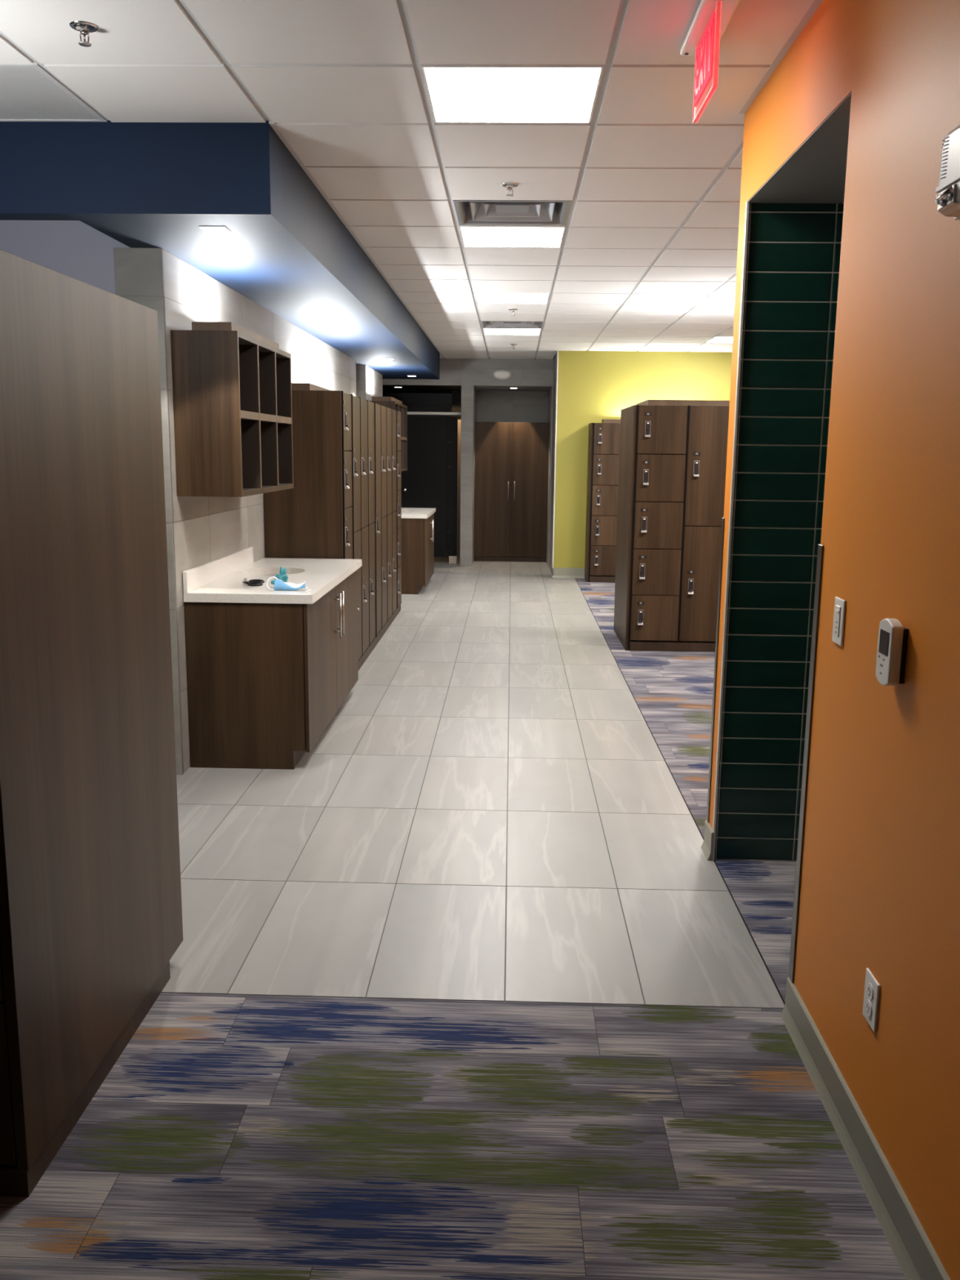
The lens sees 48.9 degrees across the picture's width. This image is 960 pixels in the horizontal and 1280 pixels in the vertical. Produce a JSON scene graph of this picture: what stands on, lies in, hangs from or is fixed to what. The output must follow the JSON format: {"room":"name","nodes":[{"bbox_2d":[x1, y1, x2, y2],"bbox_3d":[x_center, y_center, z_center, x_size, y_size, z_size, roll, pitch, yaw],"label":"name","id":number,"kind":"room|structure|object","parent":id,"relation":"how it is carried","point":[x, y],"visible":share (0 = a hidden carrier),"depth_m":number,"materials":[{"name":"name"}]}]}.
{"room":"locker room","nodes":[
{"label":"locker room","id":0,"kind":"room"},
{"bbox_2d":[0,220,130,294],"bbox_3d":[-2.495,-1.267,7.675,2.050,2.915,18.600,1,10,2],"label":"wall","id":1,"kind":"structure","parent":0,"point":[75,249],"depth_m":4.81,"materials":[{"name":"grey paint"}]},
{"bbox_2d":[113,247,382,774],"bbox_3d":[-1.725,-1.282,9.019,0.815,2.485,8.145,1,10,2],"label":"wall","id":2,"kind":"structure","parent":0,"point":[201,530],"depth_m":5.30,"materials":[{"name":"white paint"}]},
{"bbox_2d":[182,546,253,593],"bbox_3d":[-1.426,-0.401,5.832,0.020,0.105,1.348,1,10,2],"label":"backsplash","id":3,"kind":"structure","parent":2,"relation":"attached to","point":[197,577],"depth_m":5.68,"materials":[{"name":"white stone"}]},
{"bbox_2d":[170,321,293,497],"bbox_3d":[-1.275,-1.198,5.584,0.315,0.818,1.215,1,10,2],"label":"cubby shelf","id":4,"kind":"object","parent":2,"relation":"attached to","point":[232,383],"visible":1,"depth_m":5.04,"materials":[{"name":"brown wood"}]},
{"bbox_2d":[368,396,407,471],"bbox_3d":[-1.052,-2.308,11.901,0.333,0.798,1.330,1,10,2],"label":"cubby shelf","id":5,"kind":"object","parent":2,"relation":"attached to","point":[388,402],"visible":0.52,"depth_m":12.10,"materials":[{"name":"brown wood"}]},
{"bbox_2d":[0,0,822,359],"bbox_3d":[0.995,-2.643,7.321,8.900,0.202,18.600,1,10,2],"label":"ceiling","id":6,"kind":"structure","parent":0,"point":[646,260],"depth_m":4.01,"materials":[{"name":"white tile"}]},
{"bbox_2d":[0,62,106,121],"bbox_3d":[-1.734,-1.940,3.740,0.604,0.018,0.608,1,10,2],"label":"ceiling light","id":7,"kind":"object","parent":6,"relation":"in","point":[28,92],"visible":0.79,"depth_m":3.78,"materials":[{"name":"plastic"}]},
{"bbox_2d":[69,20,98,47],"bbox_3d":[-1.166,-1.783,3.110,0.082,0.054,0.082,1,10,2],"label":"sprinkler","id":8,"kind":"object","parent":6,"relation":"attached to","point":[85,28],"visible":1,"depth_m":3.10,"materials":[{"name":"silver metal"}]},
{"bbox_2d":[0,120,439,379],"bbox_3d":[-2.037,-2.728,8.806,2.755,0.430,9.630,1,10,2],"label":"soffit","id":9,"kind":"structure","parent":6,"relation":"attached to","point":[286,251],"depth_m":4.18,"materials":[{"name":"blue paint"}]},
{"bbox_2d":[198,226,231,232],"bbox_3d":[-1.091,-1.694,4.349,0.106,0.005,0.106,1,10,2],"label":"recessed light","id":10,"kind":"object","parent":9,"relation":"attached to","point":[206,228],"visible":1,"depth_m":4.34,"materials":[{"name":"white plastic"}]},
{"bbox_2d":[501,182,519,196],"bbox_3d":[0.139,-2.092,4.905,0.082,0.054,0.082,1,10,2],"label":"sprinkler","id":11,"kind":"object","parent":6,"relation":"attached to","point":[509,185],"visible":1,"depth_m":4.90,"materials":[{"name":"metal"}]},
{"bbox_2d":[453,200,571,226],"bbox_3d":[0.170,-2.298,5.509,0.586,0.138,0.586,1,10,2],"label":"ceiling vent","id":12,"kind":"object","parent":6,"relation":"in","point":[468,212],"visible":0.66,"depth_m":5.65,"materials":[{"name":"metal"}]},
{"bbox_2d":[475,292,549,303],"bbox_3d":[0.262,-2.807,8.568,0.588,0.059,0.592,1,10,2],"label":"ceiling light","id":13,"kind":"object","parent":6,"relation":"attached to","point":[482,297],"visible":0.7,"depth_m":8.56,"materials":[{"name":"white plastic"}]},
{"bbox_2d":[481,320,542,328],"bbox_3d":[0.318,-3.176,10.391,0.586,0.138,0.586,1,10,2],"label":"ceiling vent","id":14,"kind":"object","parent":6,"relation":"in","point":[486,324],"visible":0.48,"depth_m":10.59,"materials":[{"name":"metal"}]},
{"bbox_2d":[483,328,541,335],"bbox_3d":[0.337,-3.246,11.009,0.588,0.059,0.592,1,10,2],"label":"ceiling light","id":15,"kind":"object","parent":6,"relation":"attached to","point":[525,331],"visible":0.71,"depth_m":11.00,"materials":[{"name":"white plastic"}]},
{"bbox_2d":[421,64,604,123],"bbox_3d":[0.114,-1.929,3.686,0.588,0.059,0.592,1,10,2],"label":"ceiling light","id":16,"kind":"object","parent":6,"relation":"attached to","point":[457,93],"visible":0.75,"depth_m":3.65,"materials":[{"name":"white plastic"}]},
{"bbox_2d":[459,225,565,247],"bbox_3d":[0.188,-2.368,6.127,0.588,0.059,0.592,1,10,2],"label":"ceiling light","id":17,"kind":"object","parent":6,"relation":"attached to","point":[473,236],"visible":0.76,"depth_m":6.10,"materials":[{"name":"white plastic"}]},
{"bbox_2d":[508,308,517,315],"bbox_3d":[0.291,-2.870,9.233,0.082,0.054,0.082,1,10,2],"label":"sprinkler","id":18,"kind":"object","parent":6,"relation":"attached to","point":[512,309],"visible":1,"depth_m":9.22,"materials":[{"name":"metal"}]},
{"bbox_2d":[680,0,740,123],"bbox_3d":[0.654,-1.654,3.037,0.102,0.238,0.420,1,10,2],"label":"exit sign","id":19,"kind":"object","parent":6,"relation":"hanging from","point":[711,19],"visible":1,"depth_m":2.95,"materials":[{"name":"red plastic"}]},
{"bbox_2d":[705,336,733,342],"bbox_3d":[2.819,-3.315,11.551,0.588,0.059,0.592,1,10,2],"label":"ceiling light","id":20,"kind":"object","parent":6,"relation":"attached to","point":[715,340],"visible":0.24,"depth_m":11.59,"materials":[{"name":"white plastic"}]},
{"bbox_2d":[382,385,461,511],"bbox_3d":[-1.731,-2.494,15.705,2.995,2.500,2.020,1,10,2],"label":"wall","id":21,"kind":"structure","parent":0,"point":[418,398],"depth_m":16.43,"materials":[{"name":"black paint"}]},
{"bbox_2d":[0,577,906,1279],"bbox_3d":[0.909,0.562,6.101,8.900,0.050,15.060,1,10,2],"label":"floor","id":22,"kind":"structure","parent":0,"point":[231,1137],"depth_m":2.48,"materials":[{"name":"multicoloured carpet"}]},
{"bbox_2d":[0,248,182,1196],"bbox_3d":[-1.565,0.078,2.627,1.246,2.080,1.113,1,10,2],"label":"partition panel","id":23,"kind":"object","parent":22,"relation":"on","point":[91,922],"visible":1,"depth_m":2.47,"materials":[{"name":"brown wood"}]},
{"bbox_2d":[584,419,620,582],"bbox_3d":[2.158,-1.712,13.063,1.639,1.985,0.433,1,10,2],"label":"bank","id":24,"kind":"object","parent":22,"relation":"on","point":[604,437],"visible":0.38,"depth_m":12.90,"materials":[{"name":"brown wood"}]},
{"bbox_2d":[613,400,729,652],"bbox_3d":[2.031,-0.975,8.897,1.639,2.008,1.038,1,10,2],"label":"lockers","id":25,"kind":"object","parent":22,"relation":"on","point":[673,464],"visible":0.47,"depth_m":8.44,"materials":[{"name":"brown wood"}]},
{"bbox_2d":[451,390,461,557],"bbox_3d":[-0.306,-2.559,16.265,0.210,2.460,1.110,1,10,2],"label":"wall","id":26,"kind":"structure","parent":0,"point":[455,394],"depth_m":15.66,"materials":[{"name":"grey paint"}]},
{"bbox_2d":[161,556,784,1008],"bbox_3d":[-1.151,-0.264,10.557,4.551,0.050,15.043,1,10,2],"label":"floor","id":27,"kind":"structure","parent":0,"point":[491,811],"depth_m":4.36,"materials":[{"name":"tile"}]},
{"bbox_2d":[184,569,358,769],"bbox_3d":[-1.113,0.083,6.105,0.647,0.846,1.715,1,10,2],"label":"vanity cabinet","id":28,"kind":"object","parent":27,"relation":"on","point":[265,682],"visible":0.89,"depth_m":5.28,"materials":[{"name":"brown wood"}]},
{"bbox_2d":[182,546,361,604],"bbox_3d":[-1.113,-0.336,6.025,0.637,0.295,1.723,1,10,2],"label":"countertop","id":29,"kind":"structure","parent":28,"relation":"on","point":[220,580],"depth_m":5.67,"materials":[{"name":"white stone"}]},
{"bbox_2d":[242,577,264,586],"bbox_3d":[-1.216,-0.310,5.553,0.093,0.029,0.251,-7,13,-37],"label":"snips","id":30,"kind":"object","parent":29,"relation":"on","point":[251,582],"visible":1,"depth_m":5.48,"materials":[{"name":"black plastic"}]},
{"bbox_2d":[271,566,288,584],"bbox_3d":[-1.024,-0.320,5.400,0.082,0.105,0.066,1,10,2],"label":"glove","id":31,"kind":"object","parent":29,"relation":"on","point":[282,575],"visible":0.52,"depth_m":5.39,"materials":[{"name":"teal rubber"}]},
{"bbox_2d":[266,577,311,591],"bbox_3d":[-0.959,-0.283,5.302,0.220,0.068,0.074,3,11,14],"label":"face mask","id":32,"kind":"object","parent":29,"relation":"on","point":[279,584],"visible":1,"depth_m":5.30,"materials":[{"name":"blue fabric"}]},
{"bbox_2d":[263,382,401,670],"bbox_3d":[-1.078,-0.970,8.675,0.540,2.008,3.677,1,10,2],"label":"lockers","id":33,"kind":"object","parent":27,"relation":"on","point":[344,501],"visible":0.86,"depth_m":7.09,"materials":[{"name":"brown wood"}]},
{"bbox_2d":[401,513,434,594],"bbox_3d":[-0.885,-1.046,12.387,0.675,0.846,1.310,1,10,2],"label":"vanity cabinet","id":34,"kind":"object","parent":27,"relation":"on","point":[417,534],"visible":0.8,"depth_m":11.76,"materials":[{"name":"brown wood"}]},
{"bbox_2d":[401,507,435,518],"bbox_3d":[-0.891,-1.466,12.308,0.655,0.295,1.318,1,10,2],"label":"countertop","id":35,"kind":"structure","parent":34,"relation":"on","point":[406,513],"depth_m":12.02,"materials":[{"name":"white stone"}]},
{"bbox_2d":[473,422,549,562],"bbox_3d":[0.456,-2.171,15.476,1.056,1.994,0.616,1,10,2],"label":"closet","id":36,"kind":"object","parent":27,"relation":"on","point":[512,458],"visible":1,"depth_m":15.21,"materials":[{"name":"laminate"}]},
{"bbox_2d":[474,386,551,422],"bbox_3d":[0.453,-2.383,15.227,1.060,2.500,1.170,1,10,2],"label":"wall","id":37,"kind":"structure","parent":0,"point":[494,403],"depth_m":15.57,"materials":[{"name":"grey paint"}]},
{"bbox_2d":[382,350,732,573],"bbox_3d":[1.189,-2.453,14.491,8.900,2.915,2.550,1,10,2],"label":"wall","id":38,"kind":"structure","parent":0,"point":[593,386],"depth_m":13.21,"materials":[{"name":"yellow paint"}]},
{"bbox_2d":[401,411,461,563],"bbox_3d":[-0.903,-2.139,14.880,1.268,2.112,0.091,1,10,2],"label":"door","id":39,"kind":"structure","parent":38,"relation":"in","point":[432,441],"depth_m":14.85,"materials":[{"name":"wood"}]},
{"bbox_2d":[492,369,511,379],"bbox_3d":[0.300,-3.593,14.269,0.260,0.130,0.072,1,10,2],"label":"emergency light","id":40,"kind":"object","parent":38,"relation":"attached to","point":[500,374],"visible":1,"depth_m":14.25,"materials":[{"name":"white plastic"}]},
{"bbox_2d":[551,350,558,577],"bbox_3d":[0.945,-2.181,13.248,0.013,2.815,0.015,1,10,2],"label":"trim","id":41,"kind":"structure","parent":38,"relation":"attached to","point":[557,350],"depth_m":13.23,"materials":[{"name":"white plastic"}]},
{"bbox_2d":[552,567,584,578],"bbox_3d":[3.254,-0.820,13.414,4.660,0.130,0.022,1,10,2],"label":"baseboard","id":42,"kind":"structure","parent":38,"relation":"attached to","point":[558,572],"depth_m":13.47,"materials":[{"name":"grey rubber"}]},
{"bbox_2d":[714,203,844,861],"bbox_3d":[1.863,-0.225,3.383,1.869,2.485,1.231,1,10,2],"label":"wall","id":43,"kind":"structure","parent":0,"point":[793,250],"depth_m":3.97,"materials":[{"name":"green tile"}]},
{"bbox_2d":[788,543,823,982],"bbox_3d":[0.922,0.360,2.906,0.055,1.245,0.040,1,10,2],"label":"guard","id":44,"kind":"object","parent":43,"relation":"attached to","point":[820,548],"visible":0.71,"depth_m":2.90,"materials":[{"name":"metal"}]},
{"bbox_2d":[747,92,851,203],"bbox_3d":[1.876,-1.472,3.168,1.873,0.054,1.194,1,10,2],"label":"soffit","id":45,"kind":"structure","parent":0,"point":[815,172],"depth_m":3.33,"materials":[{"name":"grey paint"}]},
{"bbox_2d":[708,0,959,1279],"bbox_3d":[1.798,-0.056,1.226,1.875,2.915,5.740,1,10,2],"label":"wall","id":46,"kind":"structure","parent":0,"point":[880,883],"depth_m":2.29,"materials":[{"name":"orange paint"}]},
{"bbox_2d":[706,517,724,822],"bbox_3d":[0.961,0.134,4.193,0.055,1.234,0.034,1,10,2],"label":"guard","id":47,"kind":"object","parent":46,"relation":"attached to","point":[722,518],"visible":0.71,"depth_m":4.18,"materials":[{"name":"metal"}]},
{"bbox_2d":[712,200,749,860],"bbox_3d":[0.944,-0.346,3.994,0.008,2.485,0.022,1,10,2],"label":"trim","id":48,"kind":"structure","parent":46,"relation":"attached to","point":[747,206],"depth_m":3.97,"materials":[{"name":"metal"}]},
{"bbox_2d":[700,820,950,1279],"bbox_3d":[0.835,1.304,1.505,0.022,0.118,5.750,1,10,2],"label":"baseboard","id":49,"kind":"structure","parent":46,"relation":"attached to","point":[915,1255],"depth_m":2.38,"materials":[{"name":"grey rubber"}]},
{"bbox_2d":[831,596,845,646],"bbox_3d":[0.893,-0.047,2.632,0.011,0.115,0.076,1,10,2],"label":"dimmer switch","id":50,"kind":"object","parent":46,"relation":"attached to","point":[839,604],"visible":1,"depth_m":2.62,"materials":[{"name":"white plastic"}]},
{"bbox_2d":[862,968,879,1032],"bbox_3d":[0.873,0.804,2.357,0.009,0.115,0.081,1,10,2],"label":"power outlet","id":51,"kind":"object","parent":46,"relation":"attached to","point":[872,987],"visible":1,"depth_m":2.34,"materials":[{"name":"white plastic"}]},
{"bbox_2d":[865,999,871,1017],"bbox_3d":[0.870,0.824,2.360,0.005,0.038,0.038,1,10,2],"label":"socket","id":52,"kind":"object","parent":51,"relation":"attached to","point":[868,1002],"depth_m":2.36,"materials":[{"name":"white plastic"}]},
{"bbox_2d":[866,982,873,1000],"bbox_3d":[0.871,0.784,2.353,0.005,0.038,0.038,1,10,2],"label":"socket","id":53,"kind":"object","parent":51,"relation":"attached to","point":[869,985],"depth_m":2.35,"materials":[{"name":"white plastic"}]},
{"bbox_2d":[875,617,908,685],"bbox_3d":[0.869,0.025,2.228,0.035,0.143,0.083,1,10,2],"label":"thermostat","id":54,"kind":"object","parent":46,"relation":"attached to","point":[892,642],"visible":1,"depth_m":2.20,"materials":[{"name":"white plastic"}]},
{"bbox_2d":[934,124,959,220],"bbox_3d":[0.859,-0.847,1.890,0.064,0.152,0.139,1,10,2],"label":"fire alarm strobe","id":55,"kind":"object","parent":46,"relation":"attached to","point":[948,197],"visible":1,"depth_m":1.90,"materials":[{"name":"plastic"}]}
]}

